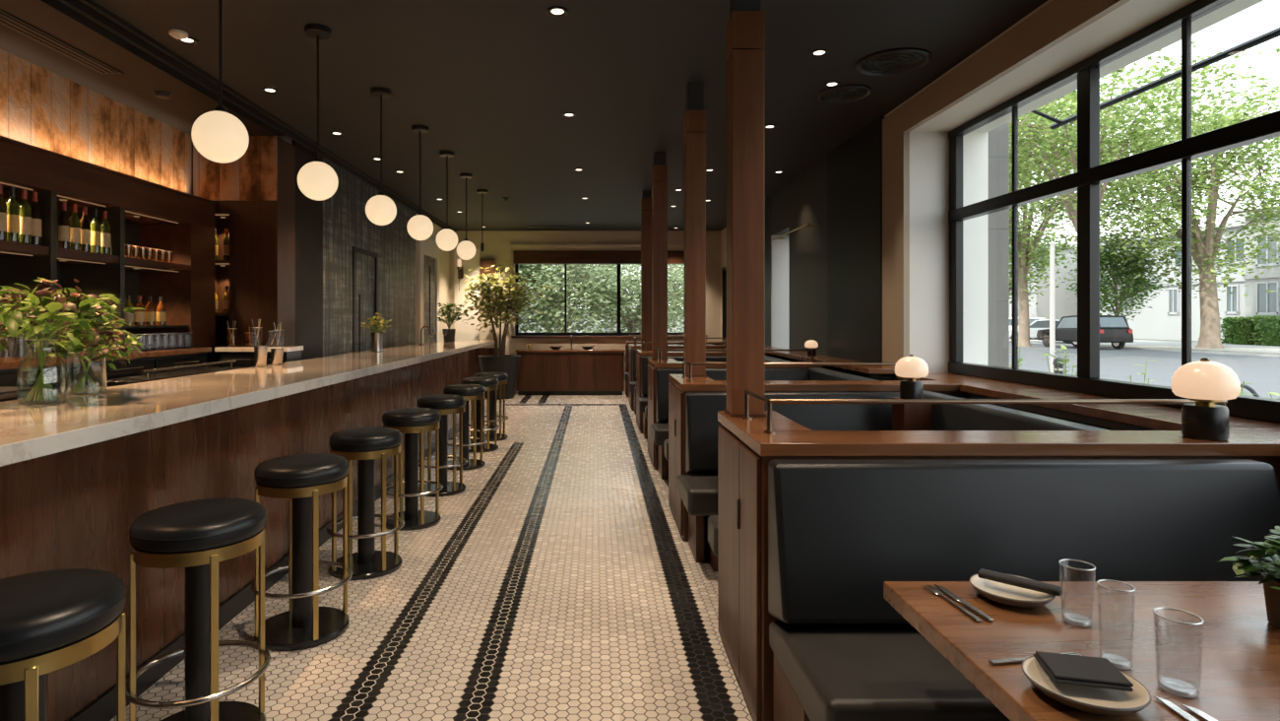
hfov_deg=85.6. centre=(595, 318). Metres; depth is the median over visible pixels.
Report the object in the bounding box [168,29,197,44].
recessed light
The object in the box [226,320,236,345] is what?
glass
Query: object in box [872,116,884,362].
trim
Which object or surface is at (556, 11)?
recessed light
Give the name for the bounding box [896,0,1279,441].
window
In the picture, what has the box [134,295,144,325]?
bottle
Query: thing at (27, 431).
countertop
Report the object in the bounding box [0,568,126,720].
bar stool
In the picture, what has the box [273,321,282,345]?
glass
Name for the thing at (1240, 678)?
table
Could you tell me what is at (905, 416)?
pedestal
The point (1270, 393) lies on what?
plant
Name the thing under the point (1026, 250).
street tree
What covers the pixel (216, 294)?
bottle
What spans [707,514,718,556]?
bench
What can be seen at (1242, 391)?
plant
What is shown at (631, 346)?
divider
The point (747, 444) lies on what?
divider
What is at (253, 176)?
cladding
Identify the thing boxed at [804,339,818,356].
table lamp
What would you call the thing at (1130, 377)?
plant
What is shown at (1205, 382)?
table lamp
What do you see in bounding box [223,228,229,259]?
wine bottle
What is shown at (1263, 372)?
road
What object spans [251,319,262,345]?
glass
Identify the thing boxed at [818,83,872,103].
ceiling vent
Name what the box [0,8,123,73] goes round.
air vent
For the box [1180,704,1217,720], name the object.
table knife
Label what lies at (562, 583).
floor
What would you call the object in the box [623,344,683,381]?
bench
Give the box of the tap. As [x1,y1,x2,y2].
[419,325,429,344]
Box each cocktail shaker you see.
[254,340,267,367]
[270,344,283,365]
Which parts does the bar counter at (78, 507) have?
kick plate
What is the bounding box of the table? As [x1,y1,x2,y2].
[883,580,1279,720]
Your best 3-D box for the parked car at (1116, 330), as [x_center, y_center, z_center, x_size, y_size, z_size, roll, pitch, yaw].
[25.402,0.650,35.965,1.906,1.720,4.370,0,0,-4]
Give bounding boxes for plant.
[436,302,464,341]
[1009,342,1024,368]
[1042,344,1077,375]
[1125,360,1154,383]
[1216,525,1279,629]
[1239,381,1253,394]
[1265,390,1279,399]
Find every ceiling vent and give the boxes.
[526,225,566,228]
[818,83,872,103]
[855,47,932,75]
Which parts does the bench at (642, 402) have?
seat, leg, backrest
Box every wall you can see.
[192,136,295,366]
[277,135,449,359]
[449,230,720,392]
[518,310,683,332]
[720,0,1264,430]
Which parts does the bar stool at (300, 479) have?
leg, leg, seat, leg, leg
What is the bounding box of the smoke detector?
[152,90,171,99]
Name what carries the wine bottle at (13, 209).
on the shelving at (140, 212)
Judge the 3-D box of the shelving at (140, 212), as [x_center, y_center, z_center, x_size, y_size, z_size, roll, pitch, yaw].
[-3.505,-0.388,4.090,0.490,1.235,3.780,0,0,0]
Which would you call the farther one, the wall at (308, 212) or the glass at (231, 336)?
the wall at (308, 212)
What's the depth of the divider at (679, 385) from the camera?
4.45 m
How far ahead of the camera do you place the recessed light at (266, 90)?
5.08 m
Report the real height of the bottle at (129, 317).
0.222 m
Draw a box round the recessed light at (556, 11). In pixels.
[546,5,568,16]
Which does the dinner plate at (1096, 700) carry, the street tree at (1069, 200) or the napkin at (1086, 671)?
the napkin at (1086, 671)
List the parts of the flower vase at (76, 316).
glass, stem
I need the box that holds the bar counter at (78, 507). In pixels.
[0,350,467,720]
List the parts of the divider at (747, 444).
panel, finger pull, rail post, panel, rail post, post, rail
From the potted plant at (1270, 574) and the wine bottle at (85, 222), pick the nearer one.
the potted plant at (1270, 574)
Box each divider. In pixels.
[624,334,722,396]
[628,336,726,410]
[636,341,781,433]
[647,347,841,469]
[668,360,959,541]
[717,388,1279,720]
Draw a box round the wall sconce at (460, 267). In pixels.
[456,258,462,290]
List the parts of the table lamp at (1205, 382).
lamp shade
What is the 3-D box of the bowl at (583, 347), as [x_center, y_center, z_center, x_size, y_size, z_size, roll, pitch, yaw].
[-0.150,0.540,12.950,0.260,0.060,0.260,0,0,0]
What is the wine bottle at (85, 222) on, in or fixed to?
on the shelving at (140, 212)
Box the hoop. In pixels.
[1240,383,1260,396]
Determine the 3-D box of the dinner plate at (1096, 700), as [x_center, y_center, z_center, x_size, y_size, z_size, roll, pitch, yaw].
[0.853,0.644,1.205,0.185,0.031,0.185,0,0,3]
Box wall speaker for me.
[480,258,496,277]
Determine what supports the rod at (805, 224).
attached to the wall at (929, 141)
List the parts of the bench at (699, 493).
leg, seat, backrest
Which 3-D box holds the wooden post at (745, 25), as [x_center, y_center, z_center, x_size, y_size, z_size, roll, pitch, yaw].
[0.640,-0.640,2.955,0.147,2.098,0.147,0,0,0]
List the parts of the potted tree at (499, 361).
planter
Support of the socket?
attached to the pendant lamp at (480, 191)
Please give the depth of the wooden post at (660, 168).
6.98 m
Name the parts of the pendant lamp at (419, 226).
globe, rod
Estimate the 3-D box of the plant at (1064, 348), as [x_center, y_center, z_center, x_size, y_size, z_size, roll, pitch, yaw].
[4.693,0.893,6.935,0.409,1.275,0.429,0,0,24]
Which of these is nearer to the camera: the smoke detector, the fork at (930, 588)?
the fork at (930, 588)
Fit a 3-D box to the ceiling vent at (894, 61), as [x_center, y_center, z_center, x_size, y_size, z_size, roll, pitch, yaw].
[1.950,-1.681,4.520,0.459,0.021,0.459,0,0,19]
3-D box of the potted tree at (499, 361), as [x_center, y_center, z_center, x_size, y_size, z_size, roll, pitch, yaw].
[-1.598,0.172,12.247,1.576,2.475,1.713,0,0,-9]
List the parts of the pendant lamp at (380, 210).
rod, globe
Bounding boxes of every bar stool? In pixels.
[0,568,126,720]
[125,497,270,720]
[251,452,352,650]
[325,426,404,579]
[380,407,443,530]
[416,393,467,496]
[443,384,486,470]
[461,376,500,451]
[473,372,509,441]
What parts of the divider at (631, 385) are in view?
seat, leg, backrest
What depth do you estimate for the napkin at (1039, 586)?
1.61 m
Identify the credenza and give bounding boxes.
[514,348,625,394]
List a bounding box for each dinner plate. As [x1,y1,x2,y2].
[968,573,1055,607]
[1021,654,1151,715]
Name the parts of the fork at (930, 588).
handle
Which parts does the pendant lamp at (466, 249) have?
rod, globe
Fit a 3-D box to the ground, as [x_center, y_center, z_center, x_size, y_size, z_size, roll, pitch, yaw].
[40.000,1.670,65.000,160.000,0.280,190.000,0,0,0]
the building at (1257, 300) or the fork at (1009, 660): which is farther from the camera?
the building at (1257, 300)
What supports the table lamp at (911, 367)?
on the pedestal
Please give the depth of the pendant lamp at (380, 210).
5.04 m
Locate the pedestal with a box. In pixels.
[891,396,931,430]
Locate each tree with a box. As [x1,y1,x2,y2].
[460,259,550,399]
[518,264,575,332]
[518,264,639,332]
[566,264,683,332]
[581,264,683,332]
[634,264,683,332]
[1008,41,1279,357]
[1009,83,1150,346]
[1009,210,1072,306]
[1053,65,1279,348]
[1059,222,1180,320]
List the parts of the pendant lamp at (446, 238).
rod, globe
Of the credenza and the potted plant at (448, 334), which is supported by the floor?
the credenza
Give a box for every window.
[511,250,683,337]
[721,266,726,341]
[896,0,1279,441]
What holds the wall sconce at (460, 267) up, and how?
attached to the wall at (495, 242)
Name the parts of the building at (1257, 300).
cornice, pane, pane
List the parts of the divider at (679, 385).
panel, panel, rail post, post, rail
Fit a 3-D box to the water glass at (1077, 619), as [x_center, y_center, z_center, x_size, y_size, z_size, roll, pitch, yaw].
[1.048,0.596,1.500,0.067,0.126,0.067,0,0,0]
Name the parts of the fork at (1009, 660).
handle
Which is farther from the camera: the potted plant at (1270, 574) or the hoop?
the hoop
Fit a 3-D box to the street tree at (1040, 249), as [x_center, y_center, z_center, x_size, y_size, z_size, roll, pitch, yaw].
[32.205,-3.742,55.192,8.575,10.545,8.908,0,0,-22]
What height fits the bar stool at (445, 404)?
0.779 m
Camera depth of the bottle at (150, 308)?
5.18 m
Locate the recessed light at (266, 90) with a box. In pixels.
[260,87,278,93]
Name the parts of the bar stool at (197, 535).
leg, seat, leg, leg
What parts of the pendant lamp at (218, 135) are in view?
globe, rod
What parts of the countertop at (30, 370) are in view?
drawer, handle, drawer, handle, drawer, handle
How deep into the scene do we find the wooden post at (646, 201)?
9.05 m
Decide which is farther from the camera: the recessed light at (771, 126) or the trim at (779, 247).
the trim at (779, 247)
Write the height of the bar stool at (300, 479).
0.779 m
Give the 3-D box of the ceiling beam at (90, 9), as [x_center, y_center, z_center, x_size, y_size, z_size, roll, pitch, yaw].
[-2.720,-1.665,5.350,0.100,0.050,15.700,0,0,0]
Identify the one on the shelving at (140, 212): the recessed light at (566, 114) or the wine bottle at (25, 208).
the wine bottle at (25, 208)
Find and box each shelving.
[0,135,219,357]
[214,214,229,316]
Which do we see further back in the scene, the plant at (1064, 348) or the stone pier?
the plant at (1064, 348)
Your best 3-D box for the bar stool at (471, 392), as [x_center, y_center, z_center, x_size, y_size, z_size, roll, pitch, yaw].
[-1.262,1.020,6.620,0.424,0.779,0.424,0,0,2]
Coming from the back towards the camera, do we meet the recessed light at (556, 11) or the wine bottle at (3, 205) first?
the wine bottle at (3, 205)
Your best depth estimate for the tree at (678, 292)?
20.69 m
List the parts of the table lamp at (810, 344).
lamp shade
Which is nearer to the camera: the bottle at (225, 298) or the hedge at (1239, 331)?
the bottle at (225, 298)
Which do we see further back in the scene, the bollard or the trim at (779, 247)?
the bollard
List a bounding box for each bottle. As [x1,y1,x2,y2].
[0,183,6,241]
[6,186,19,242]
[18,189,31,244]
[30,191,41,245]
[58,201,69,249]
[69,203,80,250]
[79,206,90,252]
[90,208,101,253]
[100,210,110,254]
[125,295,133,325]
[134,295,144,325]
[145,296,155,325]
[156,296,166,324]
[214,228,218,259]
[215,294,217,312]
[222,286,229,312]
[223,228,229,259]
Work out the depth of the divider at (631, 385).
10.40 m
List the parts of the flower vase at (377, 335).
stem, glass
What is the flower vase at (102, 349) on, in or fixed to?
on the countertop at (27, 431)
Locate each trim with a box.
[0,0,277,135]
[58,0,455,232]
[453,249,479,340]
[467,347,499,377]
[509,243,683,335]
[770,235,788,349]
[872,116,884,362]
[882,0,1130,366]
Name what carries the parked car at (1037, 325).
on the ground
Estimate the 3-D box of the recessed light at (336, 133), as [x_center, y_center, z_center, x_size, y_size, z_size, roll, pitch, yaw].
[-2.350,-1.684,6.260,0.120,0.010,0.120,0,0,0]
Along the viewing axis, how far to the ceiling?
4.82 m
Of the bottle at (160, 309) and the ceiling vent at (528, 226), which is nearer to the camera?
the bottle at (160, 309)
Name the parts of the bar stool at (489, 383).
leg, seat, leg, leg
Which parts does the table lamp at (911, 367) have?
lamp shade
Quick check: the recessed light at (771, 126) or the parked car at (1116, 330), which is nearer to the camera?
the recessed light at (771, 126)
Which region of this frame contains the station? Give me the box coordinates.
[54,359,244,393]
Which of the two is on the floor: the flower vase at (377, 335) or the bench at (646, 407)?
the bench at (646, 407)
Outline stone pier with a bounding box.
[987,122,1009,367]
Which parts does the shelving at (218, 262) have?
shelf, shelf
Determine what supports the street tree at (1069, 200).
on the road
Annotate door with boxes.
[352,246,378,352]
[416,237,439,343]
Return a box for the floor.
[109,392,753,720]
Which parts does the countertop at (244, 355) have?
door, door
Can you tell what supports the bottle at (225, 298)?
on the shelving at (218, 262)
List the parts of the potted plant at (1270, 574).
stem, pot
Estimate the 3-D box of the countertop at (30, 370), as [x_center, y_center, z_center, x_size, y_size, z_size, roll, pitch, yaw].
[-3.444,0.821,2.330,0.608,1.178,6.660,0,0,0]
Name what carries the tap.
on the countertop at (27, 431)
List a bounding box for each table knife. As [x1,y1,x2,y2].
[933,583,993,621]
[1153,696,1198,720]
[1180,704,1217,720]
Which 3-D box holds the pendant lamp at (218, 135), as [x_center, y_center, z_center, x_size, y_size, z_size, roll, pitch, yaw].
[-1.660,-1.192,3.050,0.224,0.997,0.224,0,0,0]
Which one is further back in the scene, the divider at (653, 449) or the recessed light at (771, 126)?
the divider at (653, 449)
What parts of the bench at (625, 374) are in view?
seat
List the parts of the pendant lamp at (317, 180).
rod, globe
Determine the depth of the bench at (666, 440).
5.19 m
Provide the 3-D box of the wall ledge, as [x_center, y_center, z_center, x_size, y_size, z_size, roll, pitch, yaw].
[2.248,0.895,8.400,0.295,1.030,6.200,0,0,0]
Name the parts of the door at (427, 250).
panel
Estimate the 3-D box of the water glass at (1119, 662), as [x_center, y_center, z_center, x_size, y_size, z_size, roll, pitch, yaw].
[0.995,0.584,1.318,0.059,0.151,0.059,0,0,0]
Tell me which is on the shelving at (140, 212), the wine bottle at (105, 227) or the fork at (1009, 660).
the wine bottle at (105, 227)
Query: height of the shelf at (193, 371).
0.030 m
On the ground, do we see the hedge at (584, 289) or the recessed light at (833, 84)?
the hedge at (584, 289)
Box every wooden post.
[640,191,651,350]
[651,152,668,359]
[682,82,706,376]
[724,0,766,416]
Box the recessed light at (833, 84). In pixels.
[823,80,840,87]
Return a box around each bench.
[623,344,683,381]
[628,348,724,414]
[637,356,726,438]
[644,405,647,420]
[649,368,809,479]
[664,439,668,460]
[676,391,899,571]
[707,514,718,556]
[768,458,1279,720]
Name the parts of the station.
station rail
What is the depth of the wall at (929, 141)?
5.27 m
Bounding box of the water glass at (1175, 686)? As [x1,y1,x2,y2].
[1152,607,1204,697]
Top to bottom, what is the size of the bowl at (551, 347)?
0.060 m
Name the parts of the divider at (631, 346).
panel, panel, post, rail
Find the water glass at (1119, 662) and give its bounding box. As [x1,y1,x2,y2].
[1096,578,1135,669]
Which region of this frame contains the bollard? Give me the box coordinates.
[1052,357,1064,374]
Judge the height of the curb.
0.099 m
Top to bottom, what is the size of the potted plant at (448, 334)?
0.591 m
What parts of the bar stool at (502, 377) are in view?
seat, leg, leg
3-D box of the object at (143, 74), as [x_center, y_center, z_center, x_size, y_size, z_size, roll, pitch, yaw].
[-3.260,-1.640,1.750,0.980,0.100,8.500,0,0,0]
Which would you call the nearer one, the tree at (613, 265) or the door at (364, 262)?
the door at (364, 262)
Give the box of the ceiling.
[92,0,1047,230]
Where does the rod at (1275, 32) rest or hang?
attached to the wall at (929, 141)
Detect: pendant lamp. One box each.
[191,0,249,163]
[297,23,338,200]
[365,87,396,225]
[406,125,433,240]
[436,150,457,251]
[456,173,476,259]
[476,189,488,251]
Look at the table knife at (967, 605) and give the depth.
1.57 m
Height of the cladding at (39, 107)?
0.579 m
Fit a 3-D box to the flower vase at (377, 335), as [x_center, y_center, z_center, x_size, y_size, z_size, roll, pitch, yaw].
[-2.285,0.135,7.181,0.321,0.409,0.349,0,0,0]
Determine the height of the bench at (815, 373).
0.965 m
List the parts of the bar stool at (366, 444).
leg, leg, seat, leg, leg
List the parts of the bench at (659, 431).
seat, leg, backrest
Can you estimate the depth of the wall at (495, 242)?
13.20 m
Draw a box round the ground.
[1036,338,1265,354]
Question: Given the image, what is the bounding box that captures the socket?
[480,242,484,251]
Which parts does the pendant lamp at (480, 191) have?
rod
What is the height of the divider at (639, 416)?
1.121 m
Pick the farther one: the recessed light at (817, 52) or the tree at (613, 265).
the tree at (613, 265)
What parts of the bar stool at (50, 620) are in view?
leg, seat, leg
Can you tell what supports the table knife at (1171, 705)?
on the table
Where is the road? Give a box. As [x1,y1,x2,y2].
[1009,342,1279,398]
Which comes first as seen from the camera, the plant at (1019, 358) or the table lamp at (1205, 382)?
the table lamp at (1205, 382)
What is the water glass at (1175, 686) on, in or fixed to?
on the table
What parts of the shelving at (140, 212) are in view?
shelf, shelf, panel, shelf, shelf, panel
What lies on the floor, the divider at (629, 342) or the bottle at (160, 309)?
the divider at (629, 342)
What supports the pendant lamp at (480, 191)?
hanging from the ceiling
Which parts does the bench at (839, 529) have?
leg, seat, backrest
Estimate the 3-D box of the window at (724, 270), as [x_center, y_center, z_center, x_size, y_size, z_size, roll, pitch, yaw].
[2.505,-0.265,12.700,0.250,1.390,0.540,0,0,0]
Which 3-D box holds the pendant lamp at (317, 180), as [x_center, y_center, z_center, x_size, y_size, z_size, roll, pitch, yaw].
[-1.620,-1.192,4.020,0.224,0.997,0.224,0,0,0]
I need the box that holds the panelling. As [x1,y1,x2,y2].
[322,157,415,356]
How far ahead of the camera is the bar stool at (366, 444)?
3.87 m
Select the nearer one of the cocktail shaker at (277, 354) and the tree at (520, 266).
the cocktail shaker at (277, 354)
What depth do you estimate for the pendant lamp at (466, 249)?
7.99 m
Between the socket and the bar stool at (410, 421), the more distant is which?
the socket
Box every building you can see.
[1009,244,1077,319]
[1075,219,1245,341]
[1240,209,1279,317]
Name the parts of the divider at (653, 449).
panel, panel, post, rail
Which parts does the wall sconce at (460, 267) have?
lamp shade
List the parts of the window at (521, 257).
sill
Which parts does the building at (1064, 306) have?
cornice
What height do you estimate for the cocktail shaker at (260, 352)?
0.188 m
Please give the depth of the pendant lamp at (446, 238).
6.94 m
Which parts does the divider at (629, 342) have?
panel, post, rail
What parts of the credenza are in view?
door, door, door, door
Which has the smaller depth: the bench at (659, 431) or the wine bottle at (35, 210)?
the wine bottle at (35, 210)
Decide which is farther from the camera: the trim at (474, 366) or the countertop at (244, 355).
the trim at (474, 366)
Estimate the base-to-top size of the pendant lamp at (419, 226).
0.997 m
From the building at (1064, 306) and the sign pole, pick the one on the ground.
the building at (1064, 306)
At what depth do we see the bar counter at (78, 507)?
2.73 m
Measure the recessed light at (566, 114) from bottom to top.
0.010 m
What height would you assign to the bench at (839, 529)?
0.955 m
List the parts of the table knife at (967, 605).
blade, handle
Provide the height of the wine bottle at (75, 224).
0.297 m
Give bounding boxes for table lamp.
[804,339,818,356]
[895,354,928,398]
[1170,357,1240,441]
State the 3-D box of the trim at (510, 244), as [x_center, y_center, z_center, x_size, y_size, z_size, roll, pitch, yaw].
[0.125,-0.565,13.180,3.550,1.770,0.040,0,0,0]
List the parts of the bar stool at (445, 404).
leg, leg, seat, leg, leg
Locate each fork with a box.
[921,583,981,621]
[988,651,1083,664]
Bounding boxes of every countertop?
[0,340,494,466]
[0,347,212,389]
[214,345,303,368]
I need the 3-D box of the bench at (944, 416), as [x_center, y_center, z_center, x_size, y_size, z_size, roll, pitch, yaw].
[2.127,0.927,3.440,0.335,0.965,1.780,0,0,0]
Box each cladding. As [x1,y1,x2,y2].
[0,49,191,193]
[192,135,277,200]
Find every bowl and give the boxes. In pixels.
[549,345,562,349]
[580,345,594,349]
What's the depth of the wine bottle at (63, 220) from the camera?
4.34 m
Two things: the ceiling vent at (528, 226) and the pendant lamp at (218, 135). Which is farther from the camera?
the ceiling vent at (528, 226)
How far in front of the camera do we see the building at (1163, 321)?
48.64 m
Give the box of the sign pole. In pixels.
[1049,241,1055,373]
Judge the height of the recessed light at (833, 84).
0.010 m
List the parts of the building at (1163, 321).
cornice, pane, pane, pane, pane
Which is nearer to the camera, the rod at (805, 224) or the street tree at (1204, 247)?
the rod at (805, 224)
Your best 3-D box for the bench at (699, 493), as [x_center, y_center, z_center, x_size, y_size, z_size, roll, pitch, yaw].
[1.228,0.932,4.040,1.455,0.955,0.620,0,0,0]
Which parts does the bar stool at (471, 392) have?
leg, seat, leg, leg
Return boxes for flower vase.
[0,277,144,404]
[29,325,143,394]
[360,312,391,351]
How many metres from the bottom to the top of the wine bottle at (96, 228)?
0.297 m
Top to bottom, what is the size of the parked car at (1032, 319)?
1.650 m
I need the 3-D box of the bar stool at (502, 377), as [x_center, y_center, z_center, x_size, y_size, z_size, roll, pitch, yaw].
[-1.240,1.020,8.150,0.423,0.779,0.423,0,0,19]
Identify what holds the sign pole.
on the sidewalk
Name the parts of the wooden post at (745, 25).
foot plate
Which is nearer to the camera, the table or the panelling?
the table
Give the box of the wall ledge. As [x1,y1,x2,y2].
[721,343,902,380]
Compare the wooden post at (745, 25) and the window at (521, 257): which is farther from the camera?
the window at (521, 257)
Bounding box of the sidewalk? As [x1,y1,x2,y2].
[1009,338,1279,354]
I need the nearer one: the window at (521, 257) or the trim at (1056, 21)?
the trim at (1056, 21)
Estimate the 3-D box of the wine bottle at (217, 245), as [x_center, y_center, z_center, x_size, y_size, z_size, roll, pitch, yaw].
[-3.385,-0.660,6.120,0.058,0.282,0.058,0,0,0]
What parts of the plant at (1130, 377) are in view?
stem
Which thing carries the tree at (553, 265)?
on the ground
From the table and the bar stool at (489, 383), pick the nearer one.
the table
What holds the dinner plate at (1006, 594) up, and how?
on the table
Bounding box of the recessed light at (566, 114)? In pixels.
[562,112,575,117]
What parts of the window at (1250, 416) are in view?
sill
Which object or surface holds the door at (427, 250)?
in the wall at (308, 212)
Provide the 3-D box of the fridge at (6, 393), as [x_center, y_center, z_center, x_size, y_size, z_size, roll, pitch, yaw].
[-2.973,0.880,3.315,0.295,1.060,0.530,0,0,0]
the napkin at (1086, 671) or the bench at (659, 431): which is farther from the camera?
the bench at (659, 431)
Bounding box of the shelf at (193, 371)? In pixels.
[87,366,244,385]
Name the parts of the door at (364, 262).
handle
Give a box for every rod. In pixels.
[771,222,813,240]
[1030,27,1279,129]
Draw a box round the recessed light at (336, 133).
[329,130,343,135]
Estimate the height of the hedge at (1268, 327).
1.888 m
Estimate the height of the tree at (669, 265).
4.613 m
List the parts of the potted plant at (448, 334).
pot, stem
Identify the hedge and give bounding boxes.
[518,264,671,332]
[1219,316,1259,344]
[1250,314,1279,345]
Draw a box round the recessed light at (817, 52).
[809,49,829,57]
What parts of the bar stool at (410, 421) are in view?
leg, seat, leg, leg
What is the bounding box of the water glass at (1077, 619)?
[1058,558,1095,627]
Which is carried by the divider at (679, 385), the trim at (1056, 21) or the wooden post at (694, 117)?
the wooden post at (694, 117)
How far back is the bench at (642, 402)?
8.32 m
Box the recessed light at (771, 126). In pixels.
[764,124,776,128]
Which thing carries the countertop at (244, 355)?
on the floor
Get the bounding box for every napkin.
[977,568,1061,595]
[1033,650,1133,691]
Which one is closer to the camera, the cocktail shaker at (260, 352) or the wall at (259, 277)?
the cocktail shaker at (260, 352)
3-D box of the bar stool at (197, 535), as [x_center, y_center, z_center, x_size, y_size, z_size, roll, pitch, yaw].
[-1.318,1.020,2.300,0.424,0.779,0.424,0,0,3]
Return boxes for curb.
[1009,340,1279,357]
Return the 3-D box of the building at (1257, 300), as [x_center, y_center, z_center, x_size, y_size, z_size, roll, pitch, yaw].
[43.950,-2.465,35.200,10.100,7.950,12.800,0,0,0]
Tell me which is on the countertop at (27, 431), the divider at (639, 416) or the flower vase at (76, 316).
the flower vase at (76, 316)
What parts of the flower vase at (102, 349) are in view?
glass, stem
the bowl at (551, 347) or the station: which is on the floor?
the station
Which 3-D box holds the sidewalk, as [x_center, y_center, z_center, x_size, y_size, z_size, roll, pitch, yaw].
[33.650,1.494,13.500,8.700,0.069,77.000,0,0,0]
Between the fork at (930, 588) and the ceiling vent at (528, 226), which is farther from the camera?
the ceiling vent at (528, 226)
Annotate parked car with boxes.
[1009,317,1045,339]
[1009,319,1071,343]
[1036,315,1133,348]
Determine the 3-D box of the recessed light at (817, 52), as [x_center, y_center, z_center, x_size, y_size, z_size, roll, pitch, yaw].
[1.415,-1.684,4.365,0.120,0.010,0.120,0,0,0]
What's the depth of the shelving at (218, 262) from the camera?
6.02 m
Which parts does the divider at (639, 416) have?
panel, panel, post, rail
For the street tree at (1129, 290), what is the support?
on the ground

